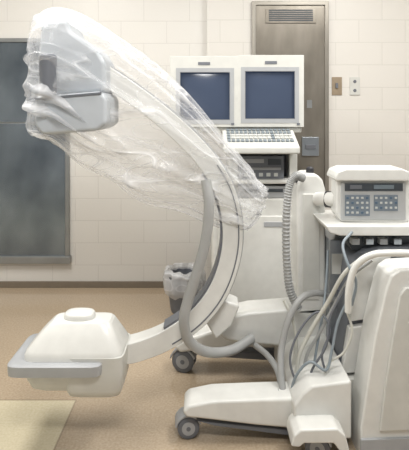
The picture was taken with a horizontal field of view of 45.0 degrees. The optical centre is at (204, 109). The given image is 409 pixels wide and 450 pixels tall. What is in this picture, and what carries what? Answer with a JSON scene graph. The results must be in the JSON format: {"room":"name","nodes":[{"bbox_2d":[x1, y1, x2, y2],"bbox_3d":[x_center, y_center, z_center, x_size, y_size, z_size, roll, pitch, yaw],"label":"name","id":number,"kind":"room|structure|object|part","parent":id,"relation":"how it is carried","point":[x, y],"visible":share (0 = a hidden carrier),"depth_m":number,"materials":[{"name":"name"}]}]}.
{"room":"operating room","nodes":[
{"label":"operating room","id":0,"kind":"room"},
{"bbox_2d":[0,0,206,280],"bbox_3d":[-1.590,-0.050,3.975,3.220,2.900,0.150,0,0,0],"label":"wall","id":1,"kind":"structure","parent":0,"point":[115,236],"depth_m":3.90,"materials":[{"name":"beige tile"}]},
{"bbox_2d":[0,38,70,263],"bbox_3d":[-1.620,0.319,3.870,1.140,1.766,0.060,0,0,0],"label":"window","id":2,"kind":"structure","parent":1,"relation":"in","point":[34,171],"depth_m":3.88,"materials":[{"name":"dark glass"},{"name":"grey steel"}]},
{"bbox_3d":[-1.615,1.174,3.877,1.132,0.055,0.045,0,0,0],"label":"sill","id":3,"kind":"part","parent":2,"relation":"part of","materials":[{"name":"grey metal"}]},
{"bbox_2d":[0,281,167,287],"bbox_3d":[-1.590,1.375,3.894,3.220,0.050,0.012,0,0,0],"label":"baseboard","id":4,"kind":"structure","parent":1,"relation":"attached to","point":[3,284],"depth_m":3.89,"materials":[{"name":"brown rubber"}]},
{"bbox_2d":[0,288,355,449],"bbox_3d":[0.000,1.425,1.725,6.400,0.050,4.650,0,0,0],"label":"floor","id":5,"kind":"structure","parent":0,"point":[142,416],"depth_m":2.41,"materials":[{"name":"tile"}]},
{"bbox_2d":[163,262,205,313],"bbox_3d":[-0.141,1.247,3.451,0.305,0.305,0.302,0,0,0],"label":"trash can","id":6,"kind":"object","parent":5,"relation":"on","point":[177,279],"visible":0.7,"depth_m":3.36,"materials":[{"name":"grey plastic"}]},
{"bbox_2d":[7,14,408,449],"bbox_3d":[0.204,0.530,2.320,2.013,1.853,0.850,0,0,0],"label":"machine","id":7,"kind":"object","parent":5,"relation":"on","point":[336,347],"visible":1,"depth_m":2.12,"materials":[{"name":"white paint"}]},
{"bbox_2d":[7,333,101,377],"bbox_3d":[-0.603,1.043,2.110,0.384,0.051,0.300,0,0,0],"label":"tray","id":8,"kind":"object","parent":7,"relation":"on","point":[20,365],"depth_m":1.97,"materials":[{"name":"grey plastic"}]},
{"bbox_2d":[22,11,265,226],"bbox_3d":[-0.218,0.081,2.224,1.149,1.011,0.362,0,0,-24],"label":"drape","id":9,"kind":"object","parent":7,"relation":"on","point":[64,104],"visible":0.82,"depth_m":2.11,"materials":[{"name":"clear plastic"}]},
{"bbox_3d":[0.307,1.178,2.665,0.918,0.207,0.130,0,0,0],"label":"leg","id":10,"kind":"part","parent":7,"relation":"part of","materials":[{"name":"white paint"}]},
{"bbox_3d":[0.259,1.274,2.130,0.695,0.145,0.140,0,0,0],"label":"leg","id":11,"kind":"part","parent":7,"relation":"part of","materials":[{"name":"white paint"}]},
{"bbox_3d":[0.373,1.059,2.500,0.630,0.214,0.160,0,0,0],"label":"cross arm","id":12,"kind":"part","parent":7,"relation":"part of","materials":[{"name":"white paint"}]},
{"bbox_3d":[0.530,0.305,2.480,0.040,0.042,0.040,0,0,0],"label":"column knob","id":13,"kind":"part","parent":7,"relation":"part of","materials":[{"name":"black plastic"}]},
{"bbox_3d":[0.632,1.257,2.155,0.120,0.202,0.050,0,0,0],"label":"flank panel","id":14,"kind":"part","parent":7,"relation":"part of","materials":[{"name":"white plastic"}]},
{"bbox_3d":[0.668,1.040,2.167,0.138,0.216,0.035,0,0,0],"label":"flank panel","id":15,"kind":"part","parent":7,"relation":"part of","materials":[{"name":"white paint"}]},
{"bbox_3d":[0.749,0.288,2.270,0.338,0.053,0.160,0,0,0],"label":"panel lid","id":16,"kind":"part","parent":7,"relation":"part of","materials":[{"name":"white paint"}]},
{"bbox_3d":[0.724,0.777,2.167,0.181,0.290,0.035,0,0,0],"label":"flank panel","id":17,"kind":"part","parent":7,"relation":"part of","materials":[{"name":"white paint"}]},
{"bbox_3d":[0.757,0.411,2.270,0.332,0.202,0.100,0,0,0],"label":"control panel","id":18,"kind":"part","parent":7,"relation":"part of","materials":[{"name":"white paint"}]},
{"bbox_3d":[0.738,0.697,1.996,0.330,0.277,0.050,0,0,13],"label":"push handle","id":19,"kind":"part","parent":7,"relation":"part of","materials":[{"name":"white paint"}]},
{"bbox_2d":[170,55,303,301],"bbox_3d":[0.196,0.534,3.140,0.808,1.732,0.720,0,0,0],"label":"workstation","id":20,"kind":"object","parent":5,"relation":"on","point":[255,103],"visible":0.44,"depth_m":2.98,"materials":[{"name":"white paint"}]},
{"bbox_3d":[0.315,0.899,2.946,0.470,0.536,0.012,0,0,0],"label":"cabinet door","id":21,"kind":"part","parent":20,"relation":"part of","materials":[{"name":"white paint"}]},
{"bbox_2d":[232,176,287,183],"bbox_3d":[0.363,0.426,3.170,0.426,0.024,0.500,0,0,0],"label":"shelf","id":22,"kind":"object","parent":20,"relation":"attached to","point":[245,179],"depth_m":2.94,"materials":[{"name":"white paint"}]},
{"bbox_2d":[207,0,408,278],"bbox_3d":[1.610,-0.050,3.945,3.180,2.900,0.210,0,0,0],"label":"wall","id":23,"kind":"structure","parent":0,"point":[369,39],"depth_m":3.84,"materials":[{"name":"beige tile"}]},
{"bbox_2d":[252,1,328,190],"bbox_3d":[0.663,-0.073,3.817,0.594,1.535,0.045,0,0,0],"label":"door","id":24,"kind":"structure","parent":23,"relation":"in","point":[278,27],"depth_m":3.82,"materials":[{"name":"brown wood"}]},
{"bbox_2d":[266,9,315,22],"bbox_3d":[0.668,-0.726,3.819,0.386,0.108,0.010,0,0,0],"label":"vent grille","id":25,"kind":"object","parent":24,"relation":"attached to","point":[272,15],"depth_m":3.81,"materials":[{"name":"grey metal"}]},
{"bbox_3d":[0.818,0.284,3.803,0.077,0.031,0.015,0,0,0],"label":"latch lever","id":26,"kind":"part","parent":24,"relation":"part of","materials":[{"name":"grey plastic"}]},
{"bbox_2d":[332,77,341,94],"bbox_3d":[1.028,-0.186,3.830,0.078,0.140,0.020,0,0,0],"label":"light switch","id":27,"kind":"object","parent":23,"relation":"attached to","point":[336,81],"visible":1,"depth_m":3.83,"materials":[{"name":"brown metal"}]},
{"bbox_2d":[350,77,359,94],"bbox_3d":[1.167,-0.186,3.834,0.078,0.140,0.011,0,0,0],"label":"wall outlet","id":28,"kind":"object","parent":23,"relation":"attached to","point":[354,81],"visible":1,"depth_m":3.83,"materials":[{"name":"white plastic"}]}
]}

